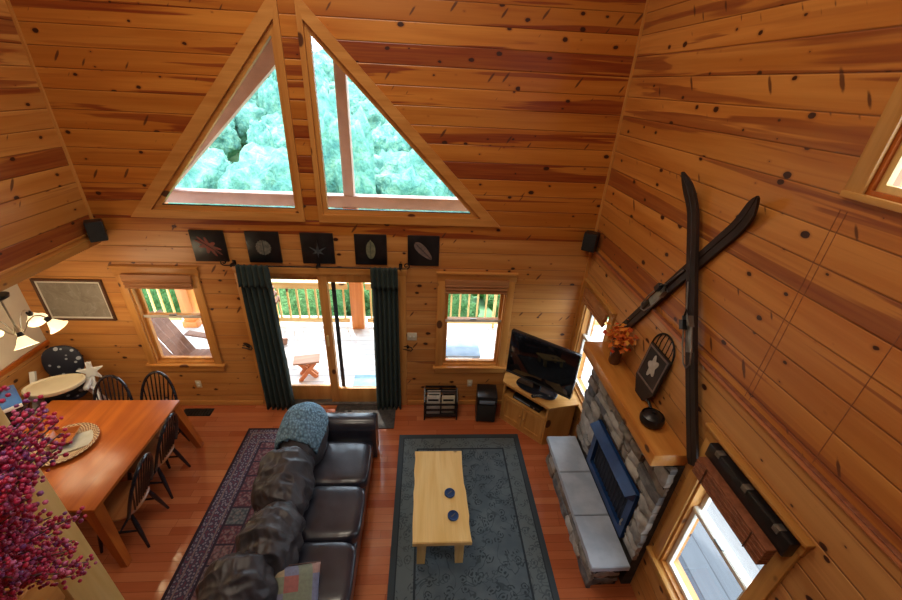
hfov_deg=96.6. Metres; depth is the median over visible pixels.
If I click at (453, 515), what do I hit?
coaster
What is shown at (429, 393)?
magazine
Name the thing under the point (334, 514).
seat cushion
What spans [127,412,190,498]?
chair
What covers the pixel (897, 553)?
cap
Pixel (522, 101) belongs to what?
wall
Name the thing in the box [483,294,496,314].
bush
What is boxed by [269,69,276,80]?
tree
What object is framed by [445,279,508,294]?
window blind
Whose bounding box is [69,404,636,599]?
floor
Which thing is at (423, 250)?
picture
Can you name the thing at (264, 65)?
truss
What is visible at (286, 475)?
cushion
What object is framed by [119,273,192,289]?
window blind
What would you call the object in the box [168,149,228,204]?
tree
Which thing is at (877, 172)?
window
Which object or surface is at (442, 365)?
window
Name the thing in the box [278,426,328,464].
cushion
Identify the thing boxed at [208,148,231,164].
tree
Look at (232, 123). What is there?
tree
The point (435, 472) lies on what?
coffee table
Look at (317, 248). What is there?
picture
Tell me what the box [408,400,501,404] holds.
baseboard
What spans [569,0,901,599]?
wall
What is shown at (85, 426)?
platter
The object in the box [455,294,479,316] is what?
bush
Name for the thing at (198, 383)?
wall outlet
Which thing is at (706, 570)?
floor
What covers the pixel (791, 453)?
trim ledge
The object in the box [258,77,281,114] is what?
tree
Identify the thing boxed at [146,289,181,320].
deck railing
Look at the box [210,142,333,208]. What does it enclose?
tree
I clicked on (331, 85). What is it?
tree
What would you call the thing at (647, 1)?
trim
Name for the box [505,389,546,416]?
shelf
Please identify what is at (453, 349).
table
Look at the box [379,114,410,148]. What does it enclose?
tree
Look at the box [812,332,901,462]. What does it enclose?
trim
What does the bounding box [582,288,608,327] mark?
window blind
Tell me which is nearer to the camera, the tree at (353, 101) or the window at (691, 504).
the window at (691, 504)
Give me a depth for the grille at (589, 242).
4.45 m
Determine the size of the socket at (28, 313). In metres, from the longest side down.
0.050 x 0.046 x 0.045 m
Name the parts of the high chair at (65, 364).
leg, seat, seat, leg, leg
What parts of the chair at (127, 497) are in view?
leg, seat, leg, leg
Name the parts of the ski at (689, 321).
lever, foot plate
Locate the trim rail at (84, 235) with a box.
[0,233,87,274]
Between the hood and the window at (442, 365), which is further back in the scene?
the window at (442, 365)
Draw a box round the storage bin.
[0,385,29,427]
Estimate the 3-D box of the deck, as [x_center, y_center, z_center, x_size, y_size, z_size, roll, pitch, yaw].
[-2.532,0.912,6.790,11.900,0.080,2.385,1,28,-4]
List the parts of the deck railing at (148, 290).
rail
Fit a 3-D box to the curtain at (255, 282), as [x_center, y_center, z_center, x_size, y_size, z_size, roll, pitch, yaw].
[-2.244,0.545,4.927,0.367,2.120,0.103,2,28,-3]
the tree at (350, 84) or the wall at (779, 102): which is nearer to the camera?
the wall at (779, 102)
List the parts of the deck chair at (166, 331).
arm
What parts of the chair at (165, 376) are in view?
seat, leg, leg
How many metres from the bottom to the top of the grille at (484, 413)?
0.270 m
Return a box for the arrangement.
[0,385,97,599]
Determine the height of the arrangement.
0.807 m
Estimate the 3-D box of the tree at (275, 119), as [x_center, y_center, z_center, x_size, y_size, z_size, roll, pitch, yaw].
[-24.686,-22.198,58.263,7.082,8.939,7.263,-1,29,-6]
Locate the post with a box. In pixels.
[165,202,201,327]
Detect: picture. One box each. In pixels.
[188,229,229,261]
[244,231,282,262]
[299,232,335,263]
[354,234,386,264]
[408,235,439,265]
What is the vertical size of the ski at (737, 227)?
1.768 m
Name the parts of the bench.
leg, leg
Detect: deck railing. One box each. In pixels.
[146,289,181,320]
[271,279,349,324]
[365,283,607,327]
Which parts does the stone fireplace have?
insert frame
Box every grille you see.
[477,406,495,421]
[581,234,596,251]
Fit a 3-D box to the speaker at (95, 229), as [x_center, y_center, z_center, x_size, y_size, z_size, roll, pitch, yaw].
[-3.668,-0.722,4.155,0.150,0.210,0.163,-18,35,-33]
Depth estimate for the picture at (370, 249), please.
4.51 m
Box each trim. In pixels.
[0,239,101,291]
[5,0,93,218]
[568,252,591,349]
[595,0,649,231]
[745,210,840,395]
[749,212,846,399]
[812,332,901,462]
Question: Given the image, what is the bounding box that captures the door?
[232,266,406,404]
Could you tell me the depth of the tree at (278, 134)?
52.50 m
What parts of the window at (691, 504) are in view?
sill, casing, sash, meeting rail, sash, head casing, casing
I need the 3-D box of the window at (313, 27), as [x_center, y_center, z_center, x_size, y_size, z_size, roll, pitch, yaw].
[-0.392,-1.725,3.960,1.974,2.009,0.085,1,28,-4]
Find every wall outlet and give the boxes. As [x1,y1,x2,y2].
[195,381,201,387]
[467,380,471,386]
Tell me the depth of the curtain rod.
4.51 m
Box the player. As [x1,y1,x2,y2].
[513,392,543,412]
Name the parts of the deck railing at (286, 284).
hand rail, rail, rail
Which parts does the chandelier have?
stem, arm, lamp shade, arm, lamp shade, lamp shade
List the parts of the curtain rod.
rod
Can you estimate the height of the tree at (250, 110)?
9.550 m
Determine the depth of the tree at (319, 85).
67.15 m
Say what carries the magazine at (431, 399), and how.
on the magazine rack
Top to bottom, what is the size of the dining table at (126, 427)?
0.758 m
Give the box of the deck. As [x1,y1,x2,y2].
[158,315,607,388]
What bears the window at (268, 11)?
in the wall at (522, 101)
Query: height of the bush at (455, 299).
2.769 m
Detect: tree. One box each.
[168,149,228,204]
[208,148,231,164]
[209,124,240,158]
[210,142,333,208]
[229,118,237,135]
[234,99,265,147]
[246,124,286,148]
[247,119,274,147]
[252,90,257,100]
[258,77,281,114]
[261,112,282,126]
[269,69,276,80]
[313,49,329,56]
[313,51,333,81]
[314,63,325,84]
[317,81,329,96]
[318,85,378,209]
[321,69,330,81]
[325,77,334,89]
[348,80,358,89]
[348,87,366,100]
[349,94,358,106]
[350,99,380,130]
[371,120,410,155]
[374,149,401,169]
[374,168,379,174]
[375,149,447,211]
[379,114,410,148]
[446,189,469,212]
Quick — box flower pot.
[3,576,64,599]
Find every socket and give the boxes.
[16,332,23,336]
[25,310,33,315]
[43,316,51,321]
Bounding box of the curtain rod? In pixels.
[220,259,409,269]
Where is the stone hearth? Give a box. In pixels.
[546,436,629,587]
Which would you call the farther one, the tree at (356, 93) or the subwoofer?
the tree at (356, 93)
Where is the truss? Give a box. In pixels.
[166,39,468,328]
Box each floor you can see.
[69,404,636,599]
[678,501,763,599]
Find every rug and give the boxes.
[161,428,278,599]
[387,434,559,599]
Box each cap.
[0,340,49,377]
[595,250,901,561]
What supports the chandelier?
hanging from the ceiling
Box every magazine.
[426,395,439,413]
[428,390,440,400]
[441,395,454,412]
[442,390,455,408]
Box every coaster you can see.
[444,488,454,497]
[448,510,458,520]
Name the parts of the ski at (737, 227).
foot plate, lever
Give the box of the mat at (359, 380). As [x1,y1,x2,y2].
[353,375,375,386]
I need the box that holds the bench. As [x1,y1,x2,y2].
[293,353,319,381]
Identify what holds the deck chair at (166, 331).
on the deck
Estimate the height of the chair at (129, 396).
0.968 m
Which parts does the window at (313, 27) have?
casing, frame, frame, casing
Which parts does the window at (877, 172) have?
sill, sash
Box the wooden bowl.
[46,425,80,446]
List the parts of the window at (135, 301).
casing, head casing, sash, meeting rail, sash, sill, casing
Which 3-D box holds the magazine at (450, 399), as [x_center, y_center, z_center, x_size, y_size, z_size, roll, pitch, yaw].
[-0.039,1.401,5.397,0.176,0.280,0.038,1,28,-4]
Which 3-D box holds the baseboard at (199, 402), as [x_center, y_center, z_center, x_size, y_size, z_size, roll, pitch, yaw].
[-3.749,1.387,5.418,2.380,0.075,0.017,1,28,-4]
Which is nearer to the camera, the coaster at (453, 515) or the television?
the coaster at (453, 515)
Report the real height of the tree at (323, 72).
9.544 m
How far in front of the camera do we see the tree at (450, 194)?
33.22 m
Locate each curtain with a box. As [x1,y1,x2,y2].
[235,264,294,409]
[370,267,400,409]
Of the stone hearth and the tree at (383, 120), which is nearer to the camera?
the stone hearth
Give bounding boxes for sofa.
[195,412,378,599]
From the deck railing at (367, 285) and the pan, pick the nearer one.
the pan
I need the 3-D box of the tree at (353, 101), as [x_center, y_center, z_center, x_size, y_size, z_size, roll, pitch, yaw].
[-18.959,-32.638,73.521,6.653,8.816,6.390,25,36,35]
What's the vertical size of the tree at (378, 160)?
9.836 m
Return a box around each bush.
[142,289,181,312]
[274,283,349,315]
[346,282,369,315]
[364,288,372,316]
[448,294,467,316]
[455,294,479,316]
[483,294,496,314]
[489,294,499,316]
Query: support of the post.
on the deck
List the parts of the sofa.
arm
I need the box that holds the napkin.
[52,430,92,455]
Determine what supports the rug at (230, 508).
on the floor at (169, 533)
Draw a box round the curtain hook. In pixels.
[242,344,252,349]
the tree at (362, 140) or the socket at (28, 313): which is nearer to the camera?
the socket at (28, 313)
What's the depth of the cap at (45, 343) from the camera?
4.56 m
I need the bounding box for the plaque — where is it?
[635,333,674,400]
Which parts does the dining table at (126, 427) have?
leg, leg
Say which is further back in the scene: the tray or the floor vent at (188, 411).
the floor vent at (188, 411)
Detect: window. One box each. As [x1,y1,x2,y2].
[107,265,225,370]
[131,0,304,221]
[294,0,499,226]
[433,271,518,372]
[571,278,616,415]
[646,423,815,599]
[839,75,901,212]
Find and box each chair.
[21,345,109,415]
[93,375,132,399]
[97,452,169,553]
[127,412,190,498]
[140,371,189,468]
[151,309,211,355]
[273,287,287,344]
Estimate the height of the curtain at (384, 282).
2.120 m
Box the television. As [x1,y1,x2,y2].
[506,328,581,399]
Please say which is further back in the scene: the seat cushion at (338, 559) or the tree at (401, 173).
the tree at (401, 173)
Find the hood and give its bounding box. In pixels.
[590,420,635,501]
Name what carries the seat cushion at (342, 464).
on the sofa
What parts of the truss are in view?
king post, post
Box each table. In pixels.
[23,400,203,567]
[412,451,471,563]
[446,342,480,357]
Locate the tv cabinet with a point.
(556, 417)
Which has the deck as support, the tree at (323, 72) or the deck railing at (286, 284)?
the deck railing at (286, 284)
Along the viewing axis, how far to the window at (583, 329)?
4.92 m
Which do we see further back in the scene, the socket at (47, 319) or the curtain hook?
the curtain hook
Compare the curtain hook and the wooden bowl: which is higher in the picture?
the curtain hook
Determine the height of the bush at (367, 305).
2.579 m
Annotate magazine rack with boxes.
[424,385,457,419]
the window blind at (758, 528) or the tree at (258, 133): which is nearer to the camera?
the window blind at (758, 528)
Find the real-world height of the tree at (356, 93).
9.563 m
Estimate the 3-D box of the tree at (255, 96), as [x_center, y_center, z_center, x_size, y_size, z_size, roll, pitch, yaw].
[-36.027,-37.198,76.439,4.457,9.494,4.495,15,31,21]
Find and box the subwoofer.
[475,384,497,421]
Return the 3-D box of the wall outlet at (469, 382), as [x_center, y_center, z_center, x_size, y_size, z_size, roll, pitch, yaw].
[0.257,1.145,5.531,0.070,0.116,0.009,1,28,-4]
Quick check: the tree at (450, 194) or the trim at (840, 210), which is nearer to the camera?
the trim at (840, 210)
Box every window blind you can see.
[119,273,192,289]
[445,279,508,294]
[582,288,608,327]
[692,443,799,564]
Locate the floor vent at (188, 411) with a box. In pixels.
[184,408,214,415]
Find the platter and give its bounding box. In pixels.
[30,422,99,465]
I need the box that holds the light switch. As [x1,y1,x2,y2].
[407,333,416,339]
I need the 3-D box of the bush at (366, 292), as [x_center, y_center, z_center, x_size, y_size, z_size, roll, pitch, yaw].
[-1.740,0.385,11.599,1.891,2.136,1.844,3,28,0]
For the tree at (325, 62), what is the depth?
101.02 m
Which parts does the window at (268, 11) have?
frame, casing, frame, frame, casing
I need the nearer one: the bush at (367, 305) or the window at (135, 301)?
the window at (135, 301)
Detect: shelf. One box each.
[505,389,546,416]
[583,341,686,465]
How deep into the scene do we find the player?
5.12 m
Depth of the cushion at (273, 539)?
3.12 m
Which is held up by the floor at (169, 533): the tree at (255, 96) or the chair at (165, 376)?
the chair at (165, 376)
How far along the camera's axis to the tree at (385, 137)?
57.58 m
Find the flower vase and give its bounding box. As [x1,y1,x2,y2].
[602,319,638,364]
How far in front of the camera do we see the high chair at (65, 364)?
4.64 m
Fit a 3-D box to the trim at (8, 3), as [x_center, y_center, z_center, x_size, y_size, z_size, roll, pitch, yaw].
[-3.696,-1.903,3.632,0.022,2.640,0.021,1,28,-4]
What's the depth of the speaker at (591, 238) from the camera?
4.45 m
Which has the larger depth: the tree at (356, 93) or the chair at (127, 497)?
the tree at (356, 93)
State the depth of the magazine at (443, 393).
5.41 m
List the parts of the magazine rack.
panel, handle, panel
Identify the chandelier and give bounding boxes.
[0,291,67,350]
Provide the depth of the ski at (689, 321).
2.82 m
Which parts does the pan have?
lid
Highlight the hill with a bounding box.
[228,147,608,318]
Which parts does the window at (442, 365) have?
casing, sill, sash, meeting rail, sash, head casing, casing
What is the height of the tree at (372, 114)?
9.022 m
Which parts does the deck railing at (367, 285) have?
rail, rail post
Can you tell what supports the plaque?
on the mantel shelf at (660, 447)
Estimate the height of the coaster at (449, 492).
0.022 m
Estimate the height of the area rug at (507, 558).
0.011 m
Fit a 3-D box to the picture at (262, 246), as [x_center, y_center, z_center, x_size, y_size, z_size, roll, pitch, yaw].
[-2.068,-0.582,4.440,0.356,0.360,0.033,1,28,-4]
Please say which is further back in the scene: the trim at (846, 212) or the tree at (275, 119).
the tree at (275, 119)
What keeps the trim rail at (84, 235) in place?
attached to the wall at (42, 207)
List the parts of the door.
casing, head casing, frame, casing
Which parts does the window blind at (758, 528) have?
pull cord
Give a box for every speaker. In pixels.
[83,218,108,242]
[581,230,599,252]
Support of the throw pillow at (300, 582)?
on the sofa
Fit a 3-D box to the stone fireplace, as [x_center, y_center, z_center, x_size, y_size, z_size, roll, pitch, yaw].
[1.564,1.585,3.973,0.189,1.585,1.499,1,28,-4]
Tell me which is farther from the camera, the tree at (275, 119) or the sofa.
the tree at (275, 119)
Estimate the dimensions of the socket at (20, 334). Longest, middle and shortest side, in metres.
0.050 x 0.046 x 0.045 m
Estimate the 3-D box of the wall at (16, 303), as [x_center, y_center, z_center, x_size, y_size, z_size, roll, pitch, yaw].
[-4.754,2.183,1.356,0.146,2.480,7.800,1,28,-4]
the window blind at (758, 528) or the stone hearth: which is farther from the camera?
the stone hearth
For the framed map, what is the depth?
4.62 m
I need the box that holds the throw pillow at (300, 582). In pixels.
[275,561,320,599]
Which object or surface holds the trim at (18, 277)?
attached to the wall at (42, 207)
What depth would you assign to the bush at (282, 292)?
9.24 m
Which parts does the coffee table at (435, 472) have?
leg, leg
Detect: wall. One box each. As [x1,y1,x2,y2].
[0,0,89,279]
[0,284,77,415]
[10,0,645,403]
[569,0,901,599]
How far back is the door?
5.11 m
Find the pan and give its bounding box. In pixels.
[639,399,664,428]
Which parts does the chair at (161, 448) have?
leg, seat, leg, leg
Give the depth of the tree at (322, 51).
109.08 m
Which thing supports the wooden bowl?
on the platter
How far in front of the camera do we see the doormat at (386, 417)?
5.47 m
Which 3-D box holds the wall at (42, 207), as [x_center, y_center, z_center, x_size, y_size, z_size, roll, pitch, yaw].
[-3.569,-0.113,0.181,0.140,2.900,7.800,1,28,-4]
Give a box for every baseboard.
[179,400,263,404]
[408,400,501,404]
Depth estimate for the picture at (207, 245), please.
4.39 m
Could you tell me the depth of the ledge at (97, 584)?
1.73 m
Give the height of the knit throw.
0.370 m
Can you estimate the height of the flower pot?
0.180 m
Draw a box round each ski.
[612,196,759,341]
[679,172,699,465]
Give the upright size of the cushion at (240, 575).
0.548 m
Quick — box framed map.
[29,278,117,320]
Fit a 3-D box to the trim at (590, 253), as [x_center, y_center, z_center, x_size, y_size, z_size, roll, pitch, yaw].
[1.575,0.467,5.230,0.029,2.360,0.029,1,28,-4]
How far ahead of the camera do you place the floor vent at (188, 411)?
5.34 m
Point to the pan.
(650, 417)
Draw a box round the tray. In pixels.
[21,373,85,397]
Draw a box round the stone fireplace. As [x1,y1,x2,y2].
[576,369,684,583]
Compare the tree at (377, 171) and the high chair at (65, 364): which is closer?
the high chair at (65, 364)
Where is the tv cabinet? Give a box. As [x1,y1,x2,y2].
[499,373,578,444]
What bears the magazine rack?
on the floor at (169, 533)
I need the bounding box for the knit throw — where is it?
[275,402,328,453]
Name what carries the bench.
on the deck
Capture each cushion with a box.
[195,551,278,599]
[235,501,305,576]
[250,446,315,515]
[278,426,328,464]
[296,541,356,599]
[302,486,365,544]
[313,442,372,488]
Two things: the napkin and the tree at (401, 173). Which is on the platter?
the napkin
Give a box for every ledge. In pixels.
[0,407,124,599]
[594,252,901,569]
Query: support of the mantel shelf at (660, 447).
on the stone fireplace
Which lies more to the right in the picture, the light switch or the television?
the television
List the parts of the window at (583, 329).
sill, casing, sash, sash, head casing, casing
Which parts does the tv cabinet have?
door, frame, door, panel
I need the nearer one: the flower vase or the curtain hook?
the flower vase
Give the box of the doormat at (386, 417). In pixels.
[335,405,395,428]

